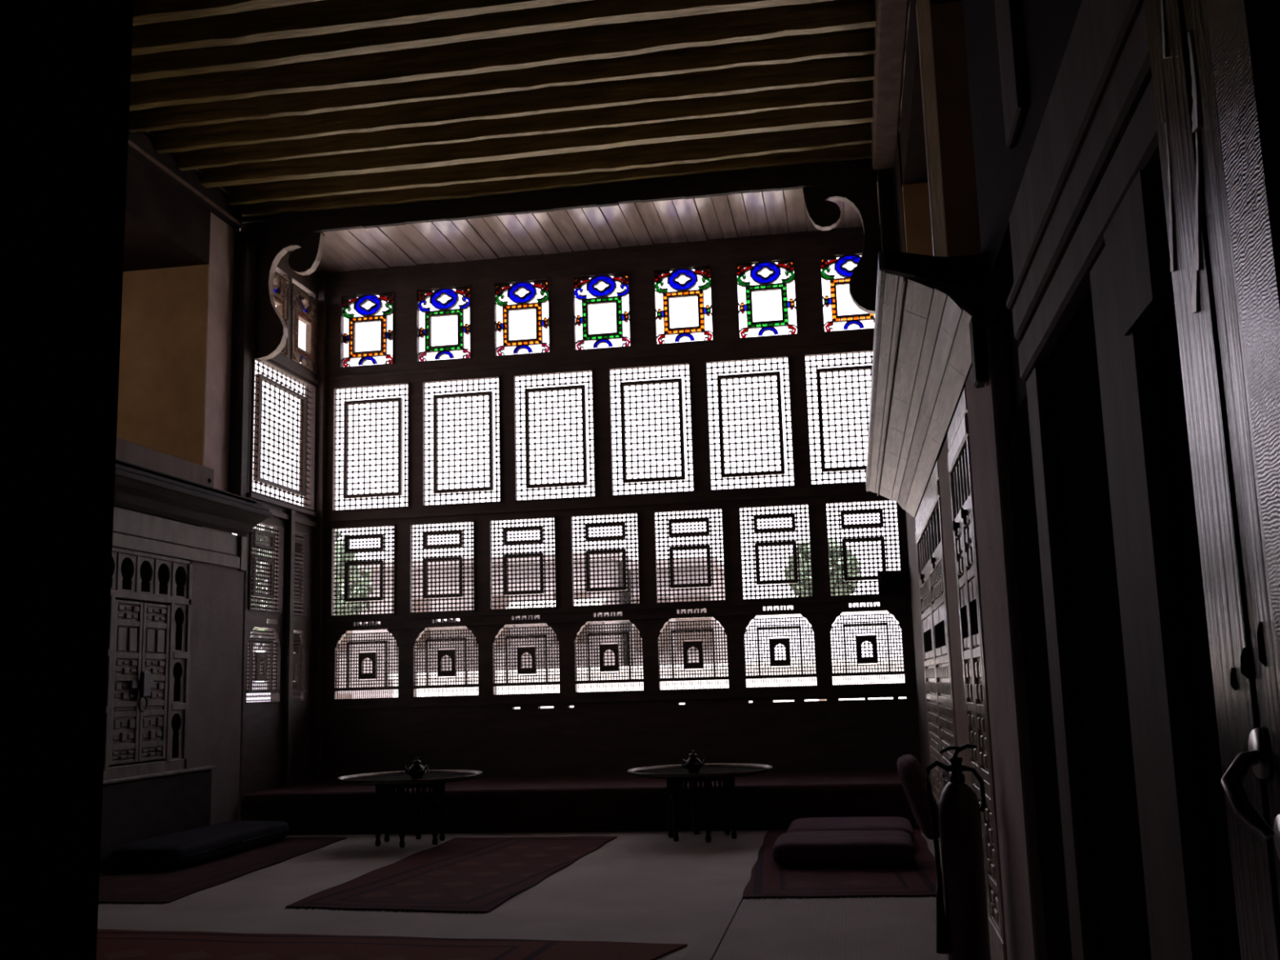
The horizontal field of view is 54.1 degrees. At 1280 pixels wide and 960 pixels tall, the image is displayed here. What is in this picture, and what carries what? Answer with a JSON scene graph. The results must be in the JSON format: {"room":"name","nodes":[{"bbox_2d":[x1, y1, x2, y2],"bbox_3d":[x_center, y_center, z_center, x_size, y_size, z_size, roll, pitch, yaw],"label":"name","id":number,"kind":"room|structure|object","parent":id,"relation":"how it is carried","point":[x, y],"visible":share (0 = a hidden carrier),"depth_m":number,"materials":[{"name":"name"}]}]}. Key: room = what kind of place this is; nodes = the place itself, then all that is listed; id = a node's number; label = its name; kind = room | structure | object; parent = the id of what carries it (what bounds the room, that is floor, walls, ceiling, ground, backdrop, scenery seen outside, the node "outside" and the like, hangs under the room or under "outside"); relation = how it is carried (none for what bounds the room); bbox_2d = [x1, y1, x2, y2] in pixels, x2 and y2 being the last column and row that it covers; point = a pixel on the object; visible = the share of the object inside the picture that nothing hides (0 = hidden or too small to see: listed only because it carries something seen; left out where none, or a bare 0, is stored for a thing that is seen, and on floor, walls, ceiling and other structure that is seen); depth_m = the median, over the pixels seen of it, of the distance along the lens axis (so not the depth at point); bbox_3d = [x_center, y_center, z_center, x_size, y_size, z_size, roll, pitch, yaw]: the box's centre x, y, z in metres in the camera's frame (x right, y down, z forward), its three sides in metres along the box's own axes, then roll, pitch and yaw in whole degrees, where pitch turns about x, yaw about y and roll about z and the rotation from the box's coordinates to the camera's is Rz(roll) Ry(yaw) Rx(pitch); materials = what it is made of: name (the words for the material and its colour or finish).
{"room":"traditional sitting room","nodes":[
{"label":"traditional sitting room","id":0,"kind":"room"},
{"bbox_2d":[123,222,192,271],"bbox_3d":[-6.347,-2.712,12.607,2.150,0.220,3.800,-3,-9,9],"label":"wall","id":1,"kind":"structure","parent":0,"point":[141,252],"depth_m":13.69,"materials":[{"name":"paint"}]},
{"bbox_2d":[116,264,208,466],"bbox_3d":[-5.929,-1.076,14.073,2.325,2.560,0.140,-3,-9,9],"label":"wall","id":2,"kind":"structure","parent":0,"point":[162,384],"depth_m":13.93,"materials":[{"name":"paint"}]},
{"bbox_2d":[114,152,239,533],"bbox_3d":[-5.756,-2.264,8.815,0.180,4.040,11.810,-3,-9,9],"label":"wall","id":3,"kind":"structure","parent":0,"point":[220,277],"depth_m":13.92,"materials":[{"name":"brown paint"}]},
{"bbox_2d":[128,113,244,228],"bbox_3d":[-5.652,-3.980,9.063,0.135,0.300,11.540,-3,-9,9],"label":"wall plate","id":4,"kind":"object","parent":3,"relation":"attached to","point":[141,145],"visible":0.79,"depth_m":13.39,"materials":[{"name":"brown wood"}]},
{"bbox_2d":[227,230,324,497],"bbox_3d":[-4.194,-1.325,14.503,0.969,3.210,0.360,-3,-9,9],"label":"corbel bracket","id":5,"kind":"object","parent":3,"relation":"attached to","point":[271,331],"visible":0.94,"depth_m":14.62,"materials":[{"name":"brown wood"}]},
{"bbox_2d":[240,158,892,238],"bbox_3d":[-0.997,-3.261,14.252,7.570,0.395,0.120,-3,-9,9],"label":"beam","id":6,"kind":"structure","parent":3,"relation":"attached to","point":[796,176],"depth_m":14.19,"materials":[{"name":"brown wood"}]},
{"bbox_2d":[171,236,317,825],"bbox_3d":[-4.572,0.212,14.751,0.340,7.600,3.170,-3,-9,9],"label":"wall","id":7,"kind":"structure","parent":0,"point":[215,653],"depth_m":13.89,"materials":[{"name":"paint"}]},
{"bbox_2d":[112,506,247,571],"bbox_3d":[-5.216,0.131,9.688,0.039,0.385,9.170,-3,-9,9],"label":"board","id":8,"kind":"object","parent":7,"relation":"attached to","point":[126,522],"visible":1,"depth_m":12.68,"materials":[{"name":"brown wood"}]},
{"bbox_2d":[246,626,281,703],"bbox_3d":[-4.377,2.138,14.479,0.120,0.860,0.862,-3,-9,9],"label":"window","id":9,"kind":"structure","parent":7,"relation":"in","point":[260,666],"depth_m":14.51,"materials":[{"name":"brown wood"}]},
{"bbox_2d":[248,521,284,613],"bbox_3d":[-4.400,1.021,14.660,0.100,1.072,0.875,-3,-9,9],"label":"window","id":10,"kind":"structure","parent":7,"relation":"in","point":[273,571],"depth_m":14.76,"materials":[{"name":"brown wood"}]},
{"bbox_2d":[249,353,316,511],"bbox_3d":[-4.377,-0.537,15.339,0.100,1.676,1.790,-3,-9,9],"label":"lattice screen","id":11,"kind":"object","parent":7,"relation":"in","point":[257,390],"depth_m":15.41,"materials":[{"name":"brown wood"}]},
{"bbox_2d":[247,271,328,786],"bbox_3d":[-4.263,0.353,15.204,0.110,6.550,1.900,-3,-9,9],"label":"window frame","id":12,"kind":"structure","parent":7,"relation":"attached to","point":[320,382],"depth_m":15.73,"materials":[{"name":"wood"}]},
{"bbox_2d":[293,530,308,616],"bbox_3d":[-4.252,1.158,15.527,0.100,1.072,0.438,-3,-9,9],"label":"window","id":13,"kind":"structure","parent":7,"relation":"in","point":[300,582],"depth_m":15.65,"materials":[{"name":"brown wood"}]},
{"bbox_2d":[290,283,317,373],"bbox_3d":[-4.329,-1.935,16.078,0.080,0.990,0.744,-3,-9,9],"label":"window","id":14,"kind":"structure","parent":7,"relation":"in","point":[304,308],"depth_m":16.11,"materials":[{"name":"brown paint"}]},
{"bbox_2d":[97,830,1001,959],"bbox_3d":[-1.825,2.844,7.153,12.200,0.200,17.000,-3,-9,9],"label":"floor","id":15,"kind":"structure","parent":0,"point":[651,886],"depth_m":8.58,"materials":[{"name":"stone"}]},
{"bbox_2d":[99,546,216,873],"bbox_3d":[-4.881,2.052,11.534,0.360,2.950,3.370,-3,-9,9],"label":"tall cabinet","id":16,"kind":"object","parent":15,"relation":"on","point":[149,791],"visible":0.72,"depth_m":12.04,"materials":[{"name":"brown wood"}]},
{"bbox_2d":[97,837,346,904],"bbox_3d":[-3.874,3.473,11.315,1.475,0.018,3.977,-3,-9,10],"label":"rug","id":17,"kind":"object","parent":15,"relation":"on","point":[142,886],"visible":0.69,"depth_m":10.74,"materials":[{"name":"fabric"}]},
{"bbox_2d":[109,820,289,868],"bbox_3d":[-4.165,3.488,12.073,0.738,0.219,2.323,-3,-9,9],"label":"floor cushion","id":18,"kind":"object","parent":17,"relation":"on","point":[206,843],"visible":1,"depth_m":11.49,"materials":[{"name":"blue fabric"}]},
{"bbox_2d":[96,928,687,959],"bbox_3d":[-1.989,2.658,6.662,4.118,0.018,2.435,-4,-10,13],"label":"rug","id":19,"kind":"object","parent":15,"relation":"on","point":[112,944],"visible":0.88,"depth_m":7.39,"materials":[{"name":"fabric"}]},
{"bbox_2d":[337,769,482,848],"bbox_3d":[-2.310,3.312,12.625,1.444,0.668,1.444,-2,-9,4],"label":"tray table","id":20,"kind":"object","parent":15,"relation":"on","point":[384,783],"visible":0.98,"depth_m":12.46,"materials":[{"name":"gold metal"}]},
{"bbox_2d":[342,772,476,785],"bbox_3d":[-2.318,3.020,12.672,1.380,0.031,1.380,-2,-9,4],"label":"tray","id":21,"kind":"object","parent":20,"relation":"on","point":[376,778],"depth_m":12.68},
{"bbox_2d":[284,835,617,914],"bbox_3d":[-1.456,3.295,10.659,1.689,0.018,4.201,-3,-9,11],"label":"rug","id":22,"kind":"object","parent":15,"relation":"on","point":[466,875],"visible":1,"depth_m":10.13,"materials":[{"name":"fabric"}]},
{"bbox_2d":[241,770,930,835],"bbox_3d":[-0.567,3.605,14.041,7.390,0.445,1.870,-3,-9,9],"label":"window bench","id":23,"kind":"object","parent":15,"relation":"on","point":[766,801],"visible":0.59,"depth_m":13.23,"materials":[{"name":"wood"}]},
{"bbox_2d":[626,763,773,842],"bbox_3d":[0.602,3.182,12.352,1.444,0.668,1.444,0,-9,-8],"label":"tray table","id":24,"kind":"object","parent":15,"relation":"on","point":[675,775],"visible":0.98,"depth_m":12.20,"materials":[{"name":"gold metal"}]},
{"bbox_2d":[631,765,767,778],"bbox_3d":[0.593,2.890,12.400,1.380,0.031,1.380,0,-9,-8],"label":"tray","id":25,"kind":"object","parent":24,"relation":"on","point":[655,771],"depth_m":12.43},
{"bbox_2d":[742,828,943,899],"bbox_3d":[1.715,3.193,10.602,1.515,0.018,4.024,-3,-9,9],"label":"rug","id":26,"kind":"object","parent":15,"relation":"on","point":[770,879],"visible":0.59,"depth_m":9.44,"materials":[{"name":"fabric"}]},
{"bbox_2d":[771,830,916,866],"bbox_3d":[1.687,3.050,10.400,1.159,0.206,0.939,-3,-9,9],"label":"floor cushion","id":27,"kind":"object","parent":26,"relation":"on","point":[843,847],"visible":1,"depth_m":10.00,"materials":[{"name":"fabric"}]},
{"bbox_2d":[897,754,939,839],"bbox_3d":[2.285,2.579,10.239,0.339,0.646,0.858,-3,-9,9],"label":"pillow","id":28,"kind":"object","parent":27,"relation":"on","point":[912,776],"visible":0.78,"depth_m":9.87,"materials":[{"name":"fabric"}]},
{"bbox_2d":[786,816,915,843],"bbox_3d":[1.910,3.208,11.405,1.139,0.204,1.059,-3,-9,9],"label":"floor cushion","id":29,"kind":"object","parent":26,"relation":"on","point":[879,823],"visible":0.56,"depth_m":11.21,"materials":[{"name":"fabric"}]},
{"bbox_2d":[916,496,958,841],"bbox_3d":[2.588,1.781,10.806,0.125,2.820,3.500,-3,-9,9],"label":"tall cabinet","id":30,"kind":"object","parent":15,"relation":"on","point":[942,732],"visible":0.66,"depth_m":10.62,"materials":[{"name":"brown wood"}]},
{"bbox_2d":[937,435,970,786],"bbox_3d":[2.225,1.290,8.605,0.088,3.100,1.050,-3,-9,9],"label":"wall panel","id":31,"kind":"object","parent":15,"relation":"on","point":[944,473],"visible":0.2,"depth_m":8.68,"materials":[{"name":"brown wood"}]},
{"bbox_2d":[924,743,991,959],"bbox_3d":[1.657,1.952,6.499,0.255,1.147,0.217,4,-11,-31],"label":"fire extinguisher","id":32,"kind":"object","parent":15,"relation":"on","point":[962,932],"visible":1,"depth_m":6.43,"materials":[{"name":"red paint"}]},
{"bbox_2d":[949,435,1007,959],"bbox_3d":[2.006,1.242,7.407,0.125,2.820,1.360,-3,-9,9],"label":"tall cabinet","id":33,"kind":"object","parent":15,"relation":"on","point":[969,597],"visible":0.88,"depth_m":7.22,"materials":[{"name":"brown wood"}]},
{"bbox_2d":[1026,363,1098,959],"bbox_3d":[1.501,0.881,4.414,0.048,2.598,0.270,-3,-9,9],"label":"wall post","id":34,"kind":"object","parent":15,"relation":"on","point":[1048,508],"visible":1,"depth_m":4.38,"materials":[{"name":"brown wood"}]},
{"bbox_2d":[1089,246,1215,959],"bbox_3d":[1.266,0.663,3.041,0.048,2.598,0.450,-3,-9,9],"label":"wall post","id":35,"kind":"object","parent":15,"relation":"on","point":[1176,884],"visible":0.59,"depth_m":2.98,"materials":[{"name":"brown wood"}]},
{"bbox_2d":[290,182,879,273],"bbox_3d":[-0.738,-3.189,15.290,8.000,0.237,2.050,-3,-9,9],"label":"ceiling","id":36,"kind":"structure","parent":0,"point":[772,212],"depth_m":15.39,"materials":[{"name":"brown wood"}]},
{"bbox_2d":[302,224,921,780],"bbox_3d":[-0.348,0.224,15.578,8.100,7.600,0.145,-3,-9,9],"label":"wall","id":37,"kind":"structure","parent":0,"point":[604,733],"depth_m":15.45,"materials":[{"name":"wood"}]},
{"bbox_2d":[330,524,395,617],"bbox_3d":[-3.510,1.155,15.954,0.891,1.176,0.100,-3,-9,9],"label":"window","id":38,"kind":"structure","parent":37,"relation":"in","point":[347,540],"depth_m":15.96,"materials":[{"name":"brown wood"}]},
{"bbox_2d":[333,628,398,700],"bbox_3d":[-3.425,2.321,15.766,0.857,0.860,0.120,-3,-9,9],"label":"window","id":39,"kind":"structure","parent":37,"relation":"in","point":[340,635],"depth_m":15.76,"materials":[{"name":"brown wood"}]},
{"bbox_2d":[339,290,393,368],"bbox_3d":[-3.573,-1.967,16.454,0.744,0.990,0.080,-3,-9,9],"label":"window","id":40,"kind":"structure","parent":37,"relation":"in","point":[368,315],"depth_m":16.47,"materials":[{"name":"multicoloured glass"}]},
{"bbox_2d":[331,382,409,511],"bbox_3d":[-3.465,-0.423,16.197,1.076,1.676,0.100,-3,-9,9],"label":"window","id":41,"kind":"structure","parent":37,"relation":"in","point":[345,478],"depth_m":16.21,"materials":[{"name":"brown wood"}]},
{"bbox_2d":[408,520,475,613],"bbox_3d":[-2.481,1.098,15.787,0.891,1.176,0.100,-3,-9,9],"label":"window","id":42,"kind":"structure","parent":37,"relation":"in","point":[425,544],"depth_m":15.80,"materials":[{"name":"brown wood"}]},
{"bbox_2d":[416,284,471,362],"bbox_3d":[-2.543,-2.024,16.287,0.744,0.990,0.080,-3,-9,9],"label":"window","id":43,"kind":"structure","parent":37,"relation":"in","point":[445,309],"depth_m":16.30,"materials":[{"name":"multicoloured glass"}]},
{"bbox_2d":[413,626,478,697],"bbox_3d":[-2.405,2.264,15.600,0.857,0.860,0.120,-3,-9,9],"label":"window","id":44,"kind":"structure","parent":37,"relation":"in","point":[418,632],"depth_m":15.59,"materials":[{"name":"brown wood"}]},
{"bbox_2d":[422,375,501,506],"bbox_3d":[-2.270,-0.490,16.003,1.076,1.676,0.100,-3,-9,9],"label":"window","id":45,"kind":"structure","parent":37,"relation":"in","point":[490,393],"depth_m":16.01,"materials":[{"name":"brown wood"}]},
{"bbox_2d":[493,277,550,356],"bbox_3d":[-1.513,-2.082,16.120,0.744,0.990,0.080,-3,-9,9],"label":"window","id":46,"kind":"structure","parent":37,"relation":"in","point":[522,303],"depth_m":16.13,"materials":[{"name":"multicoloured glass"}]},
{"bbox_2d":[488,515,557,610],"bbox_3d":[-1.451,1.040,15.620,0.891,1.176,0.100,-3,-9,9],"label":"window","id":47,"kind":"structure","parent":37,"relation":"in","point":[541,554],"depth_m":15.63,"materials":[{"name":"brown wood"}]},
{"bbox_2d":[492,622,559,695],"bbox_3d":[-1.395,2.208,15.436,0.857,0.860,0.120,-3,-9,9],"label":"window","id":48,"kind":"structure","parent":37,"relation":"in","point":[497,629],"depth_m":15.43,"materials":[{"name":"brown wood"}]},
{"bbox_2d":[512,368,595,502],"bbox_3d":[-1.075,-0.556,15.808,1.076,1.676,0.100,-3,-9,9],"label":"window","id":49,"kind":"structure","parent":37,"relation":"in","point":[528,486],"depth_m":15.81,"materials":[{"name":"brown wood"}]},
{"bbox_2d":[572,271,631,351],"bbox_3d":[-0.483,-2.139,15.953,0.744,0.990,0.080,-3,-9,9],"label":"window","id":50,"kind":"structure","parent":37,"relation":"in","point":[602,296],"depth_m":15.97,"materials":[{"name":"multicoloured glass"}]},
{"bbox_2d":[569,511,640,607],"bbox_3d":[-0.422,0.983,15.453,0.891,1.176,0.100,-3,-9,9],"label":"window","id":51,"kind":"structure","parent":37,"relation":"in","point":[624,536],"depth_m":15.46,"materials":[{"name":"brown wood"}]},
{"bbox_2d":[574,619,643,693],"bbox_3d":[-0.375,2.151,15.270,0.857,0.860,0.120,-3,-9,9],"label":"window","id":52,"kind":"structure","parent":37,"relation":"in","point":[579,626],"depth_m":15.27,"materials":[{"name":"brown wood"}]},
{"bbox_2d":[608,362,694,496],"bbox_3d":[0.142,-0.624,15.611,1.076,1.676,0.100,-3,-9,9],"label":"lattice screen","id":53,"kind":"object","parent":37,"relation":"in","point":[660,480],"depth_m":15.62,"materials":[{"name":"brown wood"}]},
{"bbox_2d":[653,264,713,345],"bbox_3d":[0.547,-2.197,15.785,0.744,0.990,0.080,-3,-9,9],"label":"window","id":54,"kind":"structure","parent":37,"relation":"in","point":[683,291],"depth_m":15.80,"materials":[{"name":"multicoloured glass"}]},
{"bbox_2d":[653,507,726,604],"bbox_3d":[0.608,0.926,15.286,0.891,1.176,0.100,-3,-9,9],"label":"window","id":55,"kind":"structure","parent":37,"relation":"in","point":[670,563],"depth_m":15.29,"materials":[{"name":"brown wood"}]},
{"bbox_2d":[657,616,728,690],"bbox_3d":[0.640,2.094,15.105,0.857,0.860,0.120,-3,-9,9],"label":"window","id":56,"kind":"structure","parent":37,"relation":"in","point":[661,623],"depth_m":15.10,"materials":[{"name":"brown wood"}]},
{"bbox_2d":[704,355,795,491],"bbox_3d":[1.350,-0.692,15.415,1.076,1.676,0.100,-3,-9,9],"label":"lattice screen","id":57,"kind":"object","parent":37,"relation":"in","point":[778,473],"depth_m":15.42,"materials":[{"name":"brown wood"}]},
{"bbox_2d":[735,257,798,338],"bbox_3d":[1.577,-2.254,15.618,0.744,0.990,0.080,-3,-9,9],"label":"window","id":58,"kind":"structure","parent":37,"relation":"in","point":[766,283],"depth_m":15.63,"materials":[{"name":"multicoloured glass"}]},
{"bbox_2d":[737,502,813,600],"bbox_3d":[1.637,0.868,15.118,0.891,1.176,0.100,-3,-9,9],"label":"window","id":59,"kind":"structure","parent":37,"relation":"in","point":[756,544],"depth_m":15.13,"materials":[{"name":"brown wood"}]},
{"bbox_2d":[742,613,817,688],"bbox_3d":[1.665,2.037,14.939,0.857,0.860,0.120,-3,-9,9],"label":"window","id":60,"kind":"structure","parent":37,"relation":"in","point":[772,642],"depth_m":14.93,"materials":[{"name":"brown wood"}]},
{"bbox_2d":[803,349,872,485],"bbox_3d":[2.552,-0.759,15.219,1.076,1.676,0.100,-3,-9,9],"label":"window","id":61,"kind":"structure","parent":37,"relation":"in","point":[820,402],"depth_m":15.26,"materials":[{"name":"brown wood"}]},
{"bbox_2d":[819,251,875,333],"bbox_3d":[2.607,-2.312,15.450,0.744,0.990,0.080,-3,-9,9],"label":"window","id":62,"kind":"structure","parent":37,"relation":"in","point":[826,261],"depth_m":15.49,"materials":[{"name":"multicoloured glass"}]},
{"bbox_2d":[824,498,902,596],"bbox_3d":[2.667,0.811,14.951,0.891,1.176,0.100,-3,-9,9],"label":"window","id":63,"kind":"structure","parent":37,"relation":"in","point":[868,525],"depth_m":14.97,"materials":[{"name":"brown wood"}]},
{"bbox_2d":[828,609,905,685],"bbox_3d":[2.671,1.981,14.775,0.857,0.860,0.120,-3,-9,9],"label":"window","id":64,"kind":"structure","parent":37,"relation":"in","point":[860,639],"depth_m":14.77,"materials":[{"name":"brown wood"}]},
{"bbox_2d":[0,0,1279,959],"bbox_3d":[-2.123,-1.948,1.966,9.800,7.600,0.220,-3,-9,9],"label":"door frame","id":65,"kind":"structure","parent":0,"point":[65,65],"depth_m":1.40,"materials":[{"name":"wood"}]},
{"bbox_2d":[1143,0,1279,959],"bbox_3d":[0.771,0.070,1.559,0.136,3.280,0.515,-3,-9,9],"label":"door","id":66,"kind":"structure","parent":65,"relation":"in","point":[1223,268],"depth_m":1.63,"materials":[{"name":"brown wood"}]},
{"bbox_2d":[891,128,932,791],"bbox_3d":[3.173,-0.216,13.518,0.550,7.600,3.120,-3,-9,9],"label":"wall","id":67,"kind":"structure","parent":0,"point":[910,520],"depth_m":13.35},
{"bbox_2d":[802,170,897,314],"bbox_3d":[2.306,-1.687,13.447,0.969,3.210,0.360,-3,-9,9],"label":"corbel bracket","id":68,"kind":"object","parent":67,"relation":"attached to","point":[824,214],"visible":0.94,"depth_m":13.61,"materials":[{"name":"brown wood"}]},
{"bbox_2d":[902,182,933,255],"bbox_3d":[3.357,-1.537,12.042,1.470,2.840,0.100,-3,-9,9],"label":"wall","id":69,"kind":"structure","parent":0,"point":[916,203],"depth_m":12.26,"materials":[{"name":"paint"}]},
{"bbox_2d":[898,0,962,184],"bbox_3d":[2.893,-3.939,9.354,1.660,1.060,6.230,-3,-9,9],"label":"wall","id":70,"kind":"structure","parent":0,"point":[912,133],"depth_m":11.07,"materials":[{"name":"paint"}]},
{"bbox_2d":[929,0,981,256],"bbox_3d":[2.831,-2.057,8.764,1.400,2.840,0.120,-3,-9,9],"label":"wall","id":71,"kind":"structure","parent":0,"point":[949,52],"depth_m":8.87,"materials":[{"name":"brown paint"}]},
{"bbox_2d":[926,293,1004,484],"bbox_3d":[2.978,-0.545,8.802,1.690,0.140,6.230,-3,-9,9],"label":"wall","id":72,"kind":"structure","parent":0,"point":[991,304],"depth_m":6.36,"materials":[{"name":"paint"}]},
{"bbox_2d":[865,249,987,517],"bbox_3d":[2.005,-0.356,9.514,0.495,0.407,7.350,-3,-9,9],"label":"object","id":73,"kind":"object","parent":72,"relation":"attached to","point":[922,353],"visible":0.98,"depth_m":7.29,"materials":[{"name":"brown wood"}]},
{"bbox_2d":[915,0,947,257],"bbox_3d":[2.065,-2.033,8.758,0.090,2.825,0.120,-3,-9,9],"label":"post","id":74,"kind":"object","parent":73,"relation":"on","point":[939,237],"visible":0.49,"depth_m":8.77,"materials":[{"name":"brown wood"}]},
{"bbox_2d":[992,273,1026,413],"bbox_3d":[2.201,0.923,6.855,0.458,3.260,11.630,-3,-9,9],"label":"wall","id":75,"kind":"structure","parent":0,"point":[1004,315],"depth_m":5.72,"materials":[{"name":"paint"}]},
{"bbox_2d":[915,386,968,544],"bbox_3d":[2.357,0.062,9.878,0.105,0.275,5.915,-3,-9,9],"label":"board","id":76,"kind":"object","parent":75,"relation":"attached to","point":[957,433],"visible":0.64,"depth_m":8.20,"materials":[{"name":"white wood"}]},
{"bbox_2d":[962,0,1082,959],"bbox_3d":[1.601,-1.545,4.296,0.550,7.340,5.685,-3,-9,9],"label":"wall","id":77,"kind":"structure","parent":0,"point":[989,407],"depth_m":5.70,"materials":[{"name":"grey paint"}]},
{"bbox_2d":[871,0,910,169],"bbox_3d":[1.688,-4.413,7.874,0.311,0.453,11.541,-3,-9,9],"label":"wall plate","id":78,"kind":"object","parent":77,"relation":"attached to","point":[892,16],"visible":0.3,"depth_m":11.42,"materials":[{"name":"brown wood"}]},
{"bbox_2d":[968,301,988,387],"bbox_3d":[1.616,-0.645,5.992,0.058,0.390,0.150,-3,-9,9],"label":"bracket","id":79,"kind":"object","parent":77,"relation":"attached to","point":[977,331],"visible":0.92,"depth_m":5.92,"materials":[{"name":"brown wood"}]},
{"bbox_2d":[994,0,1027,149],"bbox_3d":[1.304,-2.957,4.783,0.034,3.440,0.360,-3,-9,9],"label":"pilaster strip","id":80,"kind":"object","parent":77,"relation":"attached to","point":[1009,33],"visible":1,"depth_m":4.46,"materials":[{"name":"brown wood"}]},
{"bbox_2d":[1006,288,1240,959],"bbox_3d":[1.377,0.712,3.425,0.038,2.620,4.350,-3,-9,9],"label":"wall","id":81,"kind":"structure","parent":0,"point":[1120,904],"depth_m":3.86,"materials":[{"name":"wood"}]},
{"bbox_2d":[1006,0,1174,381],"bbox_3d":[1.205,-0.792,3.308,0.093,0.960,3.100,-3,-9,9],"label":"board","id":82,"kind":"object","parent":81,"relation":"attached to","point":[1091,181],"visible":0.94,"depth_m":3.23,"materials":[{"name":"brown wood"}]},
{"bbox_3d":[-2.052,-4.637,8.325,12.600,0.450,17.100,-3,-9,9],"label":"ceiling","id":83,"kind":"structure","parent":0,"visible":0},
{"bbox_2d":[133,0,322,26],"bbox_3d":[-1.807,-4.077,10.015,7.520,0.305,0.171,-3,-9,9],"label":"joist","id":84,"kind":"object","parent":83,"relation":"attached to","point":[144,11],"visible":0.46,"depth_m":10.27,"materials":[{"name":"brown wood"}]},
{"bbox_2d":[131,0,591,56],"bbox_3d":[-1.726,-4.004,10.486,7.520,0.301,0.163,-3,-9,9],"label":"joist","id":85,"kind":"object","parent":83,"relation":"attached to","point":[324,16],"visible":0.65,"depth_m":10.60,"materials":[{"name":"brown wood"}]},
{"bbox_2d":[130,0,832,81],"bbox_3d":[-1.658,-3.940,10.881,7.520,0.303,0.169,-3,-9,9],"label":"joist","id":86,"kind":"object","parent":83,"relation":"attached to","point":[263,54],"visible":0.7,"depth_m":10.84,"materials":[{"name":"brown wood"}]},
{"bbox_2d":[128,26,875,133],"bbox_3d":[-1.490,-3.784,11.863,7.520,0.306,0.122,-3,-9,9],"label":"joist","id":87,"kind":"object","parent":83,"relation":"attached to","point":[860,42],"visible":0.73,"depth_m":11.77,"materials":[{"name":"brown wood"}]},
{"bbox_2d":[129,0,875,111],"bbox_3d":[-1.565,-3.854,11.423,7.520,0.304,0.145,-3,-9,9],"label":"joist","id":88,"kind":"object","parent":83,"relation":"attached to","point":[608,41],"visible":0.82,"depth_m":11.32,"materials":[{"name":"brown wood"}]},
{"bbox_2d":[152,53,874,153],"bbox_3d":[-1.406,-3.708,12.352,7.520,0.302,0.129,-3,-9,9],"label":"joist","id":89,"kind":"object","parent":83,"relation":"attached to","point":[815,72],"visible":0.66,"depth_m":12.27,"materials":[{"name":"brown wood"}]},
{"bbox_2d":[177,80,873,170],"bbox_3d":[-1.332,-3.639,12.787,7.520,0.302,0.120,-3,-9,9],"label":"joist","id":90,"kind":"object","parent":83,"relation":"attached to","point":[837,93],"visible":0.79,"depth_m":12.70,"materials":[{"name":"brown wood"}]},
{"bbox_2d":[200,100,872,187],"bbox_3d":[-1.252,-3.566,13.251,7.520,0.302,0.171,-3,-9,9],"label":"joist","id":91,"kind":"object","parent":83,"relation":"attached to","point":[427,156],"visible":0.71,"depth_m":13.16,"materials":[{"name":"brown wood"}]},
{"bbox_2d":[222,122,871,205],"bbox_3d":[-1.159,-3.478,13.795,7.520,0.305,0.132,-3,-9,9],"label":"joist","id":92,"kind":"object","parent":83,"relation":"attached to","point":[705,149],"visible":0.74,"depth_m":13.68,"materials":[{"name":"brown wood"}]},
{"bbox_2d":[241,142,871,216],"bbox_3d":[-1.100,-3.424,14.142,7.520,0.304,0.115,-3,-9,9],"label":"joist","id":93,"kind":"object","parent":83,"relation":"attached to","point":[862,151],"visible":0.6,"depth_m":14.09,"materials":[{"name":"brown wood"}]},
{"bbox_3d":[-6.005,0.827,6.222,0.180,3.720,7.630,-3,-9,9],"label":"wall","id":94,"kind":"structure","parent":0,"visible":0},
{"bbox_2d":[114,437,271,536],"bbox_3d":[-5.167,-0.374,9.786,0.458,0.610,9.220,-3,-9,9],"label":"wall shelf","id":95,"kind":"object","parent":94,"relation":"attached to","point":[148,480],"visible":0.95,"depth_m":12.50,"materials":[{"name":"brown wood"}]},
{"label":"outside","id":96,"kind":"structure","parent":0,"visible":0},
{"bbox_3d":[13.124,17.505,74.766,160.000,0.200,124.600,-3,-9,9],"label":"ground","id":97,"kind":"structure","parent":96,"visible":0},
{"bbox_2d":[251,525,375,681],"bbox_3d":[-7.224,5.359,26.076,3.372,9.264,3.330,-3,-9,9],"label":"tree","id":98,"kind":"object","parent":97,"relation":"on","point":[339,534],"visible":0.12,"depth_m":26.36,"materials":[{"name":"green plant"}]},
{"bbox_2d":[334,551,631,698],"bbox_3d":[-5.149,7.842,42.742,10.600,9.600,8.250,-3,-9,9],"label":"house","id":99,"kind":"structure","parent":97,"relation":"on","point":[607,554],"depth_m":39.28,"materials":[{"name":"grey brick"}]},
{"bbox_2d":[390,657,906,708],"bbox_3d":[5.364,7.599,31.969,24.500,6.000,0.600,-3,-9,9],"label":"wall","id":100,"kind":"structure","parent":97,"relation":"on","point":[895,675],"depth_m":32.82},
{"bbox_2d":[627,557,727,665],"bbox_3d":[1.772,7.743,42.599,2.900,9.350,8.250,-3,-9,9],"label":"house","id":101,"kind":"structure","parent":97,"relation":"on","point":[713,558],"depth_m":39.22,"materials":[{"name":"grey brick"}]},
{"bbox_2d":[782,538,862,701],"bbox_3d":[3.978,5.419,26.178,1.693,8.534,1.737,-3,-9,9],"label":"tree","id":102,"kind":"object","parent":97,"relation":"on","point":[829,540],"visible":0.17,"depth_m":26.32,"materials":[{"name":"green plant"}]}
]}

